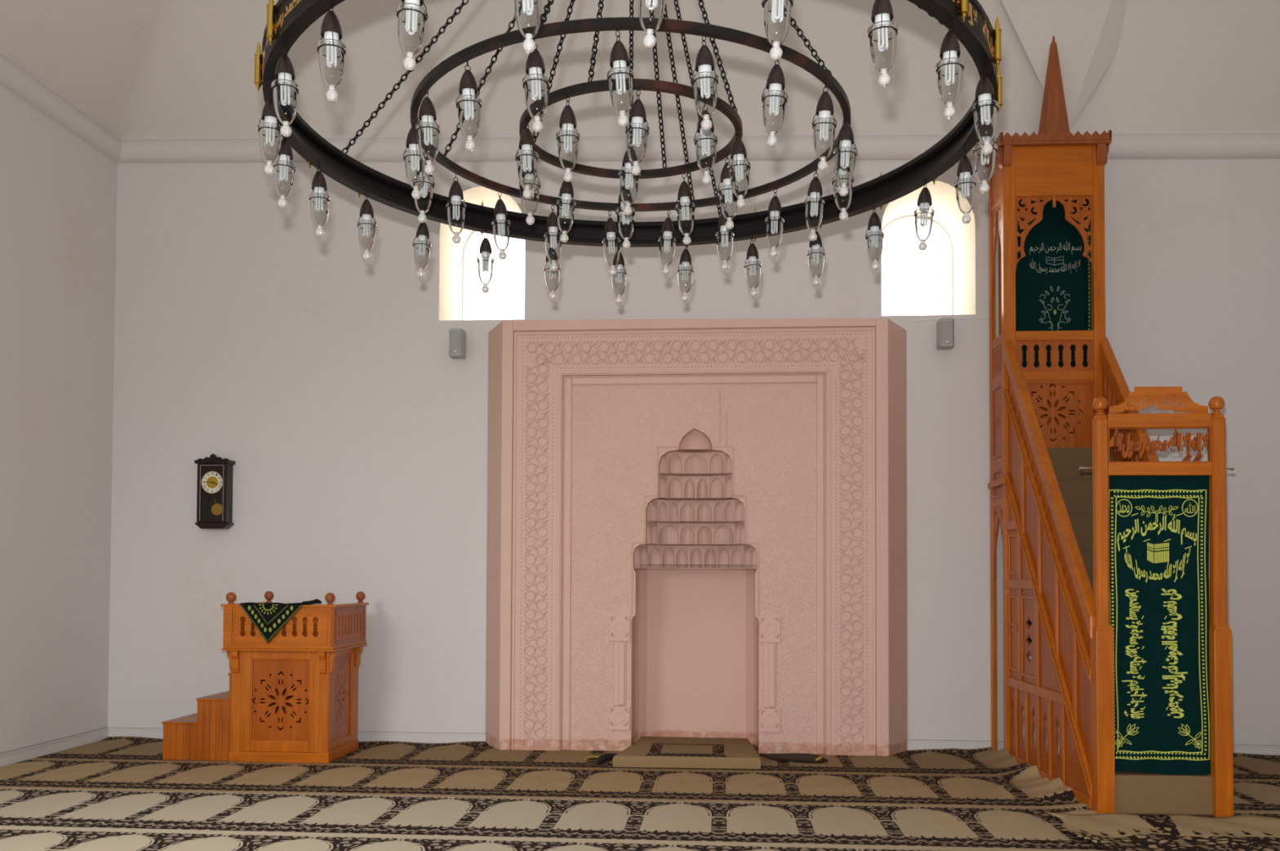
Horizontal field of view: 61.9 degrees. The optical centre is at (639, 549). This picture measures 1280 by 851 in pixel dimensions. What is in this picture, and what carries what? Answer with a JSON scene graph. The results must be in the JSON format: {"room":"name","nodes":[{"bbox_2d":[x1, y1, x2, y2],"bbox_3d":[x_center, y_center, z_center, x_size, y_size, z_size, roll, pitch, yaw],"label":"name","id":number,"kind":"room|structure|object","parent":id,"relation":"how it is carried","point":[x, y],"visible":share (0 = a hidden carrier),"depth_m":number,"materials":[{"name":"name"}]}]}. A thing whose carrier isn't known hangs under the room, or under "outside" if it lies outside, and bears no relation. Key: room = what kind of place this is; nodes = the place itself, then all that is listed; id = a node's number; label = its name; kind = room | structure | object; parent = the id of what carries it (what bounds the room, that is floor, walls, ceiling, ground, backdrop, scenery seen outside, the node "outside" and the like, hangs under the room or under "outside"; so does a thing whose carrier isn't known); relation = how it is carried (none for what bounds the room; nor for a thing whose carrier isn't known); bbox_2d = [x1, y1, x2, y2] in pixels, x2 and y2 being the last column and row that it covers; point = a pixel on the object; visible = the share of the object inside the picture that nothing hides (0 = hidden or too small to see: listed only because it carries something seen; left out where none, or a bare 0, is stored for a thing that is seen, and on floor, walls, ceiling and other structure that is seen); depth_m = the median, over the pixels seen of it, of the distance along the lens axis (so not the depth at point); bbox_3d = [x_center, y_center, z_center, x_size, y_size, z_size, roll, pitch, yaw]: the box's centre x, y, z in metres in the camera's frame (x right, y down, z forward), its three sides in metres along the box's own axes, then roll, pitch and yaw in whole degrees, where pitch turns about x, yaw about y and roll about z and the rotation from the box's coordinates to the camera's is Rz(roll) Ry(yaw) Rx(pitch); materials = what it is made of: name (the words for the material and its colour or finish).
{"room":"mosque","nodes":[
{"label":"mosque","id":0,"kind":"room"},
{"bbox_2d":[0,84,117,752],"bbox_3d":[-5.665,-1.163,5.750,0.300,5.860,9.560,0,-2,4],"label":"wall","id":1,"kind":"structure","parent":0,"point":[58,191],"depth_m":9.52,"materials":[{"name":"white paint"}]},
{"bbox_2d":[0,727,108,766],"bbox_3d":[-5.519,1.659,5.624,0.022,0.117,9.480,0,-2,4],"label":"baseboard","id":2,"kind":"structure","parent":1,"relation":"attached to","point":[16,755],"depth_m":9.48,"materials":[{"name":"grey"}]},
{"bbox_2d":[0,50,121,163],"bbox_3d":[-5.454,-4.021,5.780,0.105,0.288,9.500,0,-2,4],"label":"crown molding","id":3,"kind":"structure","parent":1,"relation":"attached to","point":[14,77],"depth_m":9.43,"materials":[{"name":"white paint"}]},
{"bbox_2d":[0,0,1279,138],"bbox_3d":[0.601,-6.350,5.390,12.230,5.058,9.500,0,-2,4],"label":"ceiling","id":4,"kind":"structure","parent":0,"point":[139,68],"depth_m":9.95,"materials":[{"name":"paint"}]},
{"bbox_2d":[253,0,550,245],"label":"chandelier","id":5,"kind":"object","parent":4,"relation":"hanging from","point":[286,20],"depth_m":5.43,"materials":[{"name":"black metal"}]},
{"bbox_2d":[257,88,282,174],"bbox_3d":[-1.548,-1.749,4.468,0.103,0.365,0.105,1,-3,-16],"label":"glass lamp","id":6,"kind":"object","parent":5,"relation":"hanging from","point":[268,116],"visible":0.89,"depth_m":4.45,"materials":[{"name":"grey"}]},
{"bbox_2d":[271,135,295,208],"bbox_3d":[-1.625,-1.738,4.872,0.103,0.364,0.105,0,-2,26],"label":"glass lamp","id":7,"kind":"object","parent":5,"relation":"hanging from","point":[286,154],"visible":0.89,"depth_m":4.85,"materials":[{"name":"grey"}]},
{"bbox_2d":[271,44,299,137],"bbox_3d":[-1.362,-1.762,4.093,0.104,0.364,0.103,0,-2,24],"label":"glass lamp","id":8,"kind":"object","parent":5,"relation":"hanging from","point":[284,70],"visible":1,"depth_m":4.07,"materials":[{"name":"grey"}]},
{"bbox_2d":[308,164,329,236],"bbox_3d":[-1.591,-1.736,5.292,0.103,0.364,0.105,1,-2,-12],"label":"glass lamp","id":9,"kind":"object","parent":5,"relation":"hanging from","point":[318,184],"visible":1,"depth_m":5.28,"materials":[{"name":"grey"}]},
{"bbox_2d":[316,0,346,102],"bbox_3d":[-1.094,-1.770,3.787,0.103,0.365,0.105,-2,-1,37],"label":"glass lamp","id":10,"kind":"object","parent":5,"relation":"hanging from","point":[331,28],"visible":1,"depth_m":3.77,"materials":[{"name":"grey"}]},
{"bbox_2d":[356,192,376,259],"bbox_3d":[-1.455,-1.722,5.676,0.103,0.365,0.105,-2,-2,38],"label":"glass lamp","id":11,"kind":"object","parent":5,"relation":"hanging from","point":[366,213],"visible":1,"depth_m":5.66,"materials":[{"name":"grey"}]},
{"bbox_2d":[395,0,427,71],"bbox_3d":[-0.760,-1.773,3.547,0.103,0.364,0.106,0,-2,18],"label":"glass lamp","id":12,"kind":"object","parent":5,"relation":"hanging from","point":[411,6],"visible":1,"depth_m":3.53,"materials":[{"name":"grey"}]},
{"bbox_2d":[403,117,426,199],"bbox_3d":[-1.006,-1.746,4.763,0.104,0.364,0.104,0,-2,21],"label":"glass lamp","id":13,"kind":"object","parent":5,"relation":"hanging from","point":[411,144],"visible":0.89,"depth_m":4.75,"materials":[{"name":"grey"}]},
{"bbox_2d":[412,222,431,277],"bbox_3d":[-1.228,-1.710,6.015,0.103,0.364,0.105,0,-2,22],"label":"glass lamp","id":14,"kind":"object","parent":5,"relation":"hanging from","point":[422,233],"visible":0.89,"depth_m":6.00,"materials":[{"name":"grey"}]},
{"bbox_2d":[413,147,435,222],"bbox_3d":[-1.030,-1.734,5.079,0.102,0.364,0.105,0,-2,25],"label":"glass lamp","id":15,"kind":"object","parent":5,"relation":"hanging from","point":[424,189],"visible":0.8,"depth_m":5.06,"materials":[{"name":"grey"}]},
{"bbox_2d":[415,87,439,174],"bbox_3d":[-0.887,-1.749,4.459,0.104,0.364,0.104,-1,-2,32],"label":"glass lamp","id":16,"kind":"object","parent":5,"relation":"hanging from","point":[427,113],"visible":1,"depth_m":4.44,"materials":[{"name":"grey"}]},
{"bbox_2d":[445,173,466,243],"bbox_3d":[-0.929,-1.724,5.392,0.103,0.364,0.105,1,-2,-12],"label":"glass lamp","id":17,"kind":"object","parent":5,"relation":"hanging from","point":[455,193],"visible":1,"depth_m":5.37,"materials":[{"name":"grey"}]},
{"bbox_2d":[455,59,481,151],"bbox_3d":[-0.675,-1.751,4.206,0.104,0.364,0.103,-1,-2,26],"label":"glass lamp","id":18,"kind":"object","parent":5,"relation":"hanging from","point":[468,88],"visible":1,"depth_m":4.19,"materials":[{"name":"grey"}]},
{"bbox_2d":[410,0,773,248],"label":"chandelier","id":19,"kind":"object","parent":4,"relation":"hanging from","point":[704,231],"depth_m":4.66,"materials":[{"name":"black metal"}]},
{"bbox_2d":[515,120,538,198],"bbox_3d":[-0.504,-1.745,4.769,0.103,0.364,0.105,-1,-2,29],"label":"glass lamp","id":20,"kind":"object","parent":19,"relation":"hanging from","point":[526,142],"visible":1,"depth_m":4.75,"materials":[{"name":"grey"}]},
{"bbox_2d":[513,0,542,53],"bbox_3d":[-0.360,-1.773,3.416,0.104,0.364,0.103,-1,-2,30],"label":"glass lamp","id":21,"kind":"object","parent":19,"relation":"hanging from","point":[528,45],"visible":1,"depth_m":3.40,"materials":[{"name":"grey"}]},
{"bbox_2d":[522,38,549,132],"bbox_3d":[-0.395,-1.758,4.037,0.104,0.364,0.103,-1,-2,28],"label":"glass lamp","id":22,"kind":"object","parent":19,"relation":"hanging from","point":[535,65],"visible":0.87,"depth_m":4.02,"materials":[{"name":"grey"}]},
{"bbox_2d":[555,95,580,182],"bbox_3d":[-0.307,-1.750,4.545,0.104,0.364,0.103,0,-2,16],"label":"glass lamp","id":23,"kind":"object","parent":19,"relation":"hanging from","point":[567,123],"visible":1,"depth_m":4.53,"materials":[{"name":"grey"}]},
{"bbox_2d":[606,30,634,126],"bbox_3d":[-0.074,-1.756,3.975,0.104,0.364,0.102,0,-2,22],"label":"glass lamp","id":24,"kind":"object","parent":19,"relation":"hanging from","point":[619,58],"visible":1,"depth_m":3.96,"materials":[{"name":"grey"}]},
{"bbox_2d":[625,89,649,175],"bbox_3d":[-0.011,-1.743,4.460,0.105,0.364,0.103,0,-2,24],"label":"glass lamp","id":25,"kind":"object","parent":19,"relation":"hanging from","point":[637,117],"visible":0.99,"depth_m":4.44,"materials":[{"name":"grey"}]},
{"bbox_2d":[637,0,665,48],"bbox_3d":[0.041,-1.777,3.389,0.105,0.364,0.103,0,-2,-8],"label":"glass lamp","id":26,"kind":"object","parent":19,"relation":"hanging from","point":[649,40],"visible":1,"depth_m":3.38,"materials":[{"name":"grey"}]},
{"bbox_2d":[693,101,717,184],"bbox_3d":[0.283,-1.746,4.579,0.103,0.364,0.105,0,-2,22],"label":"glass lamp","id":27,"kind":"object","parent":19,"relation":"hanging from","point":[705,135],"visible":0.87,"depth_m":4.56,"materials":[{"name":"grey"}]},
{"bbox_2d":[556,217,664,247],"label":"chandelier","id":28,"kind":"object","parent":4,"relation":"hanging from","point":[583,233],"depth_m":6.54,"materials":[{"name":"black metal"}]},
{"bbox_2d":[476,231,494,293],"bbox_3d":[-0.912,-1.697,6.296,0.103,0.364,0.104,0,-2,-10],"label":"glass lamp","id":29,"kind":"object","parent":28,"relation":"hanging from","point":[485,250],"visible":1,"depth_m":6.28,"materials":[{"name":"grey"}]},
{"bbox_2d":[491,191,511,259],"bbox_3d":[-0.738,-1.719,5.663,0.104,0.364,0.103,2,-2,-41],"label":"glass lamp","id":30,"kind":"object","parent":28,"relation":"hanging from","point":[500,212],"visible":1,"depth_m":5.65,"materials":[{"name":"grey"}]},
{"bbox_2d":[519,159,541,224],"bbox_3d":[-0.526,-1.727,5.082,0.102,0.365,0.105,-1,-2,36],"label":"glass lamp","id":31,"kind":"object","parent":28,"relation":"hanging from","point":[527,176],"visible":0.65,"depth_m":5.06,"materials":[{"name":"grey"}]},
{"bbox_2d":[543,240,560,299],"bbox_3d":[-0.534,-1.696,6.471,0.104,0.364,0.102,0,-2,21],"label":"glass lamp","id":32,"kind":"object","parent":28,"relation":"hanging from","point":[552,252],"visible":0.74,"depth_m":6.45,"materials":[{"name":"grey"}]},
{"bbox_2d":[543,204,562,271],"bbox_3d":[-0.474,-1.709,5.851,0.105,0.365,0.103,-2,-2,14],"label":"glass lamp","id":33,"kind":"object","parent":28,"relation":"hanging from","point":[552,226],"visible":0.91,"depth_m":5.83,"materials":[{"name":"grey"}]},
{"bbox_2d":[555,179,576,242],"bbox_3d":[-0.370,-1.722,5.350,0.105,0.364,0.103,-1,-2,33],"label":"glass lamp","id":34,"kind":"object","parent":28,"relation":"hanging from","point":[566,192],"visible":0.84,"depth_m":5.33,"materials":[{"name":"grey"}]},
{"bbox_2d":[602,210,620,275],"bbox_3d":[-0.159,-1.707,5.944,0.106,0.364,0.103,-1,-2,29],"label":"glass lamp","id":35,"kind":"object","parent":28,"relation":"hanging from","point":[611,229],"visible":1,"depth_m":5.92,"materials":[{"name":"grey"}]},
{"bbox_2d":[611,250,626,303],"bbox_3d":[-0.129,-1.690,6.551,0.103,0.364,0.105,0,-2,17],"label":"glass lamp","id":36,"kind":"object","parent":28,"relation":"hanging from","point":[619,267],"visible":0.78,"depth_m":6.53,"materials":[{"name":"clear glass"}]},
{"bbox_2d":[615,177,635,248],"bbox_3d":[-0.073,-1.724,5.469,0.102,0.364,0.105,0,-2,20],"label":"glass lamp","id":37,"kind":"object","parent":28,"relation":"hanging from","point":[627,197],"visible":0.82,"depth_m":5.45,"materials":[{"name":"grey"}]},
{"bbox_2d":[618,137,640,215],"bbox_3d":[-0.049,-1.734,4.962,0.104,0.364,0.103,-1,-2,30],"label":"glass lamp","id":38,"kind":"object","parent":28,"relation":"hanging from","point":[627,164],"visible":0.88,"depth_m":4.94,"materials":[{"name":"grey"}]},
{"bbox_2d":[657,210,676,274],"bbox_3d":[0.152,-1.706,5.929,0.103,0.364,0.105,1,-2,-11],"label":"glass lamp","id":39,"kind":"object","parent":28,"relation":"hanging from","point":[668,229],"visible":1,"depth_m":5.91,"materials":[{"name":"grey"}]},
{"bbox_2d":[675,173,695,244],"bbox_3d":[0.229,-1.720,5.388,0.103,0.364,0.104,0,-2,17],"label":"glass lamp","id":40,"kind":"object","parent":28,"relation":"hanging from","point":[684,195],"visible":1,"depth_m":5.37,"materials":[{"name":"grey"}]},
{"bbox_2d":[676,244,693,301],"bbox_3d":[0.276,-1.695,6.511,0.105,0.365,0.103,2,-3,-23],"label":"glass lamp","id":41,"kind":"object","parent":28,"relation":"hanging from","point":[685,259],"visible":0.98,"depth_m":6.49,"materials":[{"name":"grey"}]},
{"bbox_2d":[715,203,733,270],"bbox_3d":[0.462,-1.706,5.819,0.105,0.365,0.103,0,0,9],"label":"glass lamp","id":42,"kind":"object","parent":28,"relation":"hanging from","point":[724,234],"visible":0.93,"depth_m":5.80,"materials":[{"name":"grey"}]},
{"bbox_2d":[743,236,761,296],"bbox_3d":[0.675,-1.689,6.375,0.103,0.364,0.105,-1,-2,28],"label":"glass lamp","id":43,"kind":"object","parent":28,"relation":"hanging from","point":[752,255],"visible":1,"depth_m":6.36,"materials":[{"name":"grey"}]},
{"bbox_2d":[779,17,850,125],"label":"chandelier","id":44,"kind":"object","parent":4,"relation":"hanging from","point":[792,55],"depth_m":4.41,"materials":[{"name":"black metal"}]},
{"bbox_2d":[691,34,719,130],"bbox_3d":[0.247,-1.758,4.015,0.105,0.365,0.103,-3,-3,43],"label":"glass lamp","id":45,"kind":"object","parent":44,"relation":"hanging from","point":[704,62],"visible":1,"depth_m":4.00,"materials":[{"name":"grey"}]},
{"bbox_2d":[760,59,787,146],"bbox_3d":[0.526,-1.751,4.161,0.102,0.364,0.105,0,-2,17],"label":"glass lamp","id":46,"kind":"object","parent":44,"relation":"hanging from","point":[775,84],"visible":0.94,"depth_m":4.14,"materials":[{"name":"grey"}]},
{"bbox_2d":[761,0,793,60],"bbox_3d":[0.447,-1.770,3.463,0.105,0.364,0.103,0,-2,25],"label":"glass lamp","id":47,"kind":"object","parent":44,"relation":"hanging from","point":[775,52],"visible":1,"depth_m":3.45,"materials":[{"name":"grey"}]},
{"bbox_2d":[811,81,836,170],"bbox_3d":[0.761,-1.745,4.400,0.103,0.364,0.106,0,-2,19],"label":"glass lamp","id":48,"kind":"object","parent":44,"relation":"hanging from","point":[824,108],"visible":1,"depth_m":4.38,"materials":[{"name":"grey"}]},
{"bbox_2d":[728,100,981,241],"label":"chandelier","id":49,"kind":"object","parent":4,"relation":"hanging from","point":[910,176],"depth_m":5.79,"materials":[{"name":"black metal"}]},
{"bbox_2d":[717,153,738,229],"bbox_3d":[0.427,-1.729,5.156,0.103,0.364,0.105,0,-2,22],"label":"glass lamp","id":50,"kind":"object","parent":49,"relation":"hanging from","point":[725,180],"visible":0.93,"depth_m":5.14,"materials":[{"name":"grey"}]},
{"bbox_2d":[728,128,750,208],"bbox_3d":[0.450,-1.730,4.841,0.103,0.364,0.105,0,-2,14],"label":"glass lamp","id":51,"kind":"object","parent":49,"relation":"hanging from","point":[738,152],"visible":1,"depth_m":4.82,"materials":[{"name":"grey"}]},
{"bbox_2d":[764,188,784,257],"bbox_3d":[0.706,-1.717,5.607,0.105,0.365,0.103,1,-2,35],"label":"glass lamp","id":52,"kind":"object","parent":49,"relation":"hanging from","point":[775,210],"visible":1,"depth_m":5.59,"materials":[{"name":"grey"}]},
{"bbox_2d":[804,168,825,240],"bbox_3d":[0.870,-1.721,5.327,0.105,0.364,0.102,-1,-2,31],"label":"glass lamp","id":53,"kind":"object","parent":49,"relation":"hanging from","point":[815,192],"visible":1,"depth_m":5.31,"materials":[{"name":"grey"}]},
{"bbox_2d":[806,224,825,285],"bbox_3d":[1.012,-1.695,6.139,0.104,0.364,0.104,0,-2,24],"label":"glass lamp","id":54,"kind":"object","parent":49,"relation":"hanging from","point":[815,245],"visible":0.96,"depth_m":6.12,"materials":[{"name":"grey"}]},
{"bbox_2d":[831,150,853,220],"bbox_3d":[0.949,-1.724,5.005,0.102,0.364,0.104,1,-2,-32],"label":"glass lamp","id":55,"kind":"object","parent":49,"relation":"hanging from","point":[842,175],"visible":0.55,"depth_m":4.99,"materials":[{"name":"grey"}]},
{"bbox_2d":[833,112,857,195],"bbox_3d":[0.902,-1.735,4.689,0.104,0.364,0.103,0,-2,17],"label":"glass lamp","id":56,"kind":"object","parent":49,"relation":"hanging from","point":[846,136],"visible":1,"depth_m":4.67,"materials":[{"name":"grey"}]},
{"bbox_2d":[865,205,884,270],"bbox_3d":[1.282,-1.702,5.825,0.103,0.364,0.105,-1,-2,27],"label":"glass lamp","id":57,"kind":"object","parent":49,"relation":"hanging from","point":[874,224],"visible":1,"depth_m":5.80,"materials":[{"name":"grey"}]},
{"bbox_2d":[914,179,934,250],"bbox_3d":[1.455,-1.713,5.463,0.103,0.364,0.105,0,-2,16],"label":"glass lamp","id":58,"kind":"object","parent":49,"relation":"hanging from","point":[924,201],"visible":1,"depth_m":5.45,"materials":[{"name":"grey"}]},
{"bbox_2d":[954,147,976,223],"bbox_3d":[1.542,-1.726,5.056,0.103,0.364,0.105,0,-2,20],"label":"glass lamp","id":59,"kind":"object","parent":49,"relation":"hanging from","point":[965,170],"visible":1,"depth_m":5.04,"materials":[{"name":"grey"}]},
{"bbox_2d":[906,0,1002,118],"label":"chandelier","id":60,"kind":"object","parent":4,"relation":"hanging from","point":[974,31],"depth_m":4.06,"materials":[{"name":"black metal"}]},
{"bbox_2d":[867,0,897,86],"bbox_3d":[0.827,-1.760,3.639,0.105,0.365,0.103,-3,-3,44],"label":"glass lamp","id":61,"kind":"object","parent":60,"relation":"hanging from","point":[882,15],"visible":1,"depth_m":3.62,"materials":[{"name":"grey"}]},
{"bbox_2d":[935,22,964,118],"bbox_3d":[1.137,-1.760,3.909,0.105,0.365,0.103,2,-2,-14],"label":"glass lamp","id":62,"kind":"object","parent":60,"relation":"hanging from","point":[949,52],"visible":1,"depth_m":3.89,"materials":[{"name":"grey"}]},
{"bbox_2d":[971,66,998,155],"bbox_3d":[1.374,-1.747,4.246,0.103,0.364,0.105,-1,-2,26],"label":"glass lamp","id":63,"kind":"object","parent":60,"relation":"hanging from","point":[984,93],"visible":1,"depth_m":4.23,"materials":[{"name":"grey"}]},
{"bbox_2d":[973,121,997,193],"bbox_3d":[1.504,-1.735,4.647,0.103,0.364,0.105,0,-2,13],"label":"glass lamp","id":64,"kind":"object","parent":60,"relation":"hanging from","point":[985,131],"visible":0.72,"depth_m":4.63,"materials":[{"name":"grey"}]},
{"bbox_2d":[1001,0,1127,128],"bbox_3d":[3.968,-4.584,9.609,1.721,1.540,0.401,0,-2,15],"label":"pendentive","id":65,"kind":"object","parent":4,"relation":"attached to","point":[1086,33],"visible":0.75,"depth_m":9.65,"materials":[{"name":"paint"}]},
{"bbox_2d":[107,158,1279,745],"bbox_3d":[0.935,-1.002,10.018,12.230,5.815,0.060,0,-2,4],"label":"wall","id":66,"kind":"structure","parent":0,"point":[255,339],"depth_m":10.18,"materials":[{"name":"white paint"}]},
{"bbox_2d":[194,453,235,528],"bbox_3d":[-4.100,-0.558,10.282,0.351,0.721,0.131,0,-2,4],"label":"wall clock","id":67,"kind":"object","parent":66,"relation":"attached to","point":[215,473],"visible":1,"depth_m":10.23,"materials":[{"name":"brown wood"}]},
{"bbox_2d":[448,322,466,359],"bbox_3d":[-1.719,-1.991,10.096,0.145,0.360,0.230,0,-2,4],"label":"wall speaker","id":68,"kind":"object","parent":66,"relation":"attached to","point":[457,336],"visible":1,"depth_m":9.99,"materials":[{"name":"grey plastic"}]},
{"bbox_2d":[450,331,460,352],"bbox_3d":[-1.728,-1.940,9.986,0.096,0.201,0.006,0,-2,4],"label":"grille","id":69,"kind":"object","parent":68,"relation":"attached to","point":[455,335],"depth_m":9.98,"materials":[{"name":"grey plastic"}]},
{"bbox_2d":[439,186,524,319],"bbox_3d":[-1.481,-2.828,10.648,0.830,1.290,0.860,0,-2,4],"label":"window","id":70,"kind":"structure","parent":66,"relation":"in","point":[461,295],"depth_m":11.05,"materials":[{"name":"glass"}]},
{"bbox_2d":[107,727,1279,755],"bbox_3d":[0.921,1.800,9.904,12.230,0.112,0.022,0,-2,4],"label":"baseboard","id":71,"kind":"structure","parent":66,"relation":"attached to","point":[423,737],"depth_m":10.10,"materials":[{"name":"grey paint"}]},
{"bbox_2d":[485,318,907,755],"bbox_3d":[0.505,-0.123,10.007,3.932,3.954,0.720,0,-2,4],"label":"niche","id":72,"kind":"object","parent":66,"relation":"attached to","point":[695,527],"visible":1,"depth_m":9.76,"materials":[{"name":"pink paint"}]},
{"bbox_2d":[117,130,1279,163],"bbox_3d":[0.940,-3.781,10.009,12.230,0.496,0.105,0,-2,4],"label":"crown molding","id":73,"kind":"structure","parent":66,"relation":"attached to","point":[1215,144],"depth_m":10.03,"materials":[{"name":"white paint"}]},
{"bbox_2d":[881,180,975,315],"bbox_3d":[2.710,-2.792,10.334,0.855,1.265,0.860,0,-2,4],"label":"window","id":74,"kind":"structure","parent":66,"relation":"in","point":[936,279],"depth_m":10.73,"materials":[{"name":"glass"}]},
{"bbox_2d":[936,311,954,349],"bbox_3d":[2.788,-2.017,9.760,0.145,0.360,0.230,0,-2,4],"label":"wall speaker","id":75,"kind":"object","parent":66,"relation":"attached to","point":[944,326],"visible":1,"depth_m":9.65,"materials":[{"name":"grey plastic"}]},
{"bbox_2d":[942,320,952,342],"bbox_3d":[2.780,-1.966,9.650,0.096,0.201,0.006,0,-2,4],"label":"grille","id":76,"kind":"object","parent":75,"relation":"attached to","point":[947,326],"depth_m":9.65,"materials":[{"name":"grey"}]},
{"bbox_2d":[909,317,988,321],"bbox_3d":[2.857,-2.126,9.868,0.720,0.032,0.012,0,-2,4],"label":"cable","id":77,"kind":"object","parent":66,"relation":"attached to","point":[940,317],"visible":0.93,"depth_m":9.87,"materials":[{"name":"white plastic"}]},
{"bbox_2d":[1027,619,1032,642],"bbox_3d":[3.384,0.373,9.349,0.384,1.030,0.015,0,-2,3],"label":"door handle","id":78,"kind":"object","parent":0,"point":[1029,622],"visible":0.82,"depth_m":9.34,"materials":[{"name":"black"}]},
{"bbox_2d":[1057,754,1214,816],"bbox_3d":[0.496,1.779,4.209,12.830,0.148,11.560,0,-2,4],"label":"floor","id":79,"kind":"structure","parent":0,"point":[1058,754],"depth_m":7.21,"materials":[{"name":"brown carpet"}]},
{"bbox_2d":[0,736,1279,850],"bbox_3d":[0.572,1.661,5.217,12.178,0.116,9.374,0,-2,4],"label":"carpet","id":80,"kind":"object","parent":79,"relation":"on","point":[110,793],"visible":0.77,"depth_m":7.53,"materials":[{"name":"beige carpet"}]},
{"bbox_2d":[161,591,368,762],"bbox_3d":[-3.308,1.094,9.465,1.543,1.442,0.862,0,-2,4],"label":"pulpit","id":81,"kind":"object","parent":80,"relation":"on","point":[292,696],"visible":0.97,"depth_m":9.10,"materials":[{"name":"orange wood"}]},
{"bbox_2d":[239,598,321,642],"bbox_3d":[-3.049,0.607,9.086,0.699,0.378,0.165,0,-2,4],"label":"draped cloth","id":82,"kind":"object","parent":81,"relation":"on","point":[268,618],"visible":1,"depth_m":9.02,"materials":[{"name":"green fabric"}]},
{"bbox_2d":[582,752,617,763],"bbox_3d":[-0.311,1.787,9.176,0.310,0.073,0.199,2,-2,-45],"label":"bundle","id":83,"kind":"object","parent":80,"relation":"on","point":[606,757],"visible":0.9,"depth_m":9.12,"materials":[{"name":"black"}]},
{"bbox_2d":[612,736,760,768],"bbox_3d":[0.425,1.770,9.374,1.227,0.104,1.122,0,-2,4],"label":"platform","id":84,"kind":"object","parent":80,"relation":"on","point":[646,751],"visible":1,"depth_m":8.98,"materials":[{"name":"carpet"}]},
{"bbox_2d":[759,752,828,762],"bbox_3d":[1.313,1.788,9.198,0.600,0.079,0.142,0,-2,19],"label":"cloth bundle","id":85,"kind":"object","parent":80,"relation":"on","point":[795,757],"visible":1,"depth_m":9.13,"materials":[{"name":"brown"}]},
{"bbox_2d":[1044,811,1279,850],"bbox_3d":[3.950,1.738,6.345,2.700,0.032,1.375,0,-2,4],"label":"carpet runner","id":86,"kind":"object","parent":80,"relation":"on","point":[1113,831],"visible":1,"depth_m":6.58,"materials":[{"name":"beige carpet"}]},
{"bbox_2d":[984,35,1233,816],"bbox_3d":[3.569,-1.484,8.486,0.960,6.600,2.555,0,-2,3],"label":"pulpit","id":87,"kind":"object","parent":79,"relation":"on","point":[1052,515],"visible":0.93,"depth_m":8.58,"materials":[{"name":"orange wood"}]},
{"bbox_2d":[1015,200,1089,367],"bbox_3d":[3.627,-2.307,9.508,0.774,1.620,0.024,0,-2,3],"label":"banner","id":88,"kind":"object","parent":87,"relation":"hanging from","point":[1051,278],"visible":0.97,"depth_m":9.51,"materials":[{"name":"green fabric"}]},
{"bbox_2d":[1087,208,1091,330],"bbox_3d":[3.988,-2.308,9.422,0.032,1.500,0.095,0,-2,3],"label":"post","id":89,"kind":"object","parent":87,"relation":"hanging from","point":[1088,228],"visible":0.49,"depth_m":9.44,"materials":[{"name":"orange wood"}]},
{"bbox_2d":[1079,466,1234,470],"bbox_3d":[3.526,-0.553,7.284,1.024,0.026,0.026,0,-2,3],"label":"curtain rod","id":90,"kind":"object","parent":87,"relation":"attached to","point":[1081,468],"visible":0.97,"depth_m":7.30,"materials":[{"name":"silver metal"}]},
{"bbox_2d":[1109,475,1210,774],"bbox_3d":[3.519,0.497,7.228,0.682,2.047,0.022,0,-2,3],"label":"banner","id":91,"kind":"object","parent":90,"relation":"hanging from","point":[1159,525],"visible":1,"depth_m":7.23,"materials":[{"name":"green fabric"}]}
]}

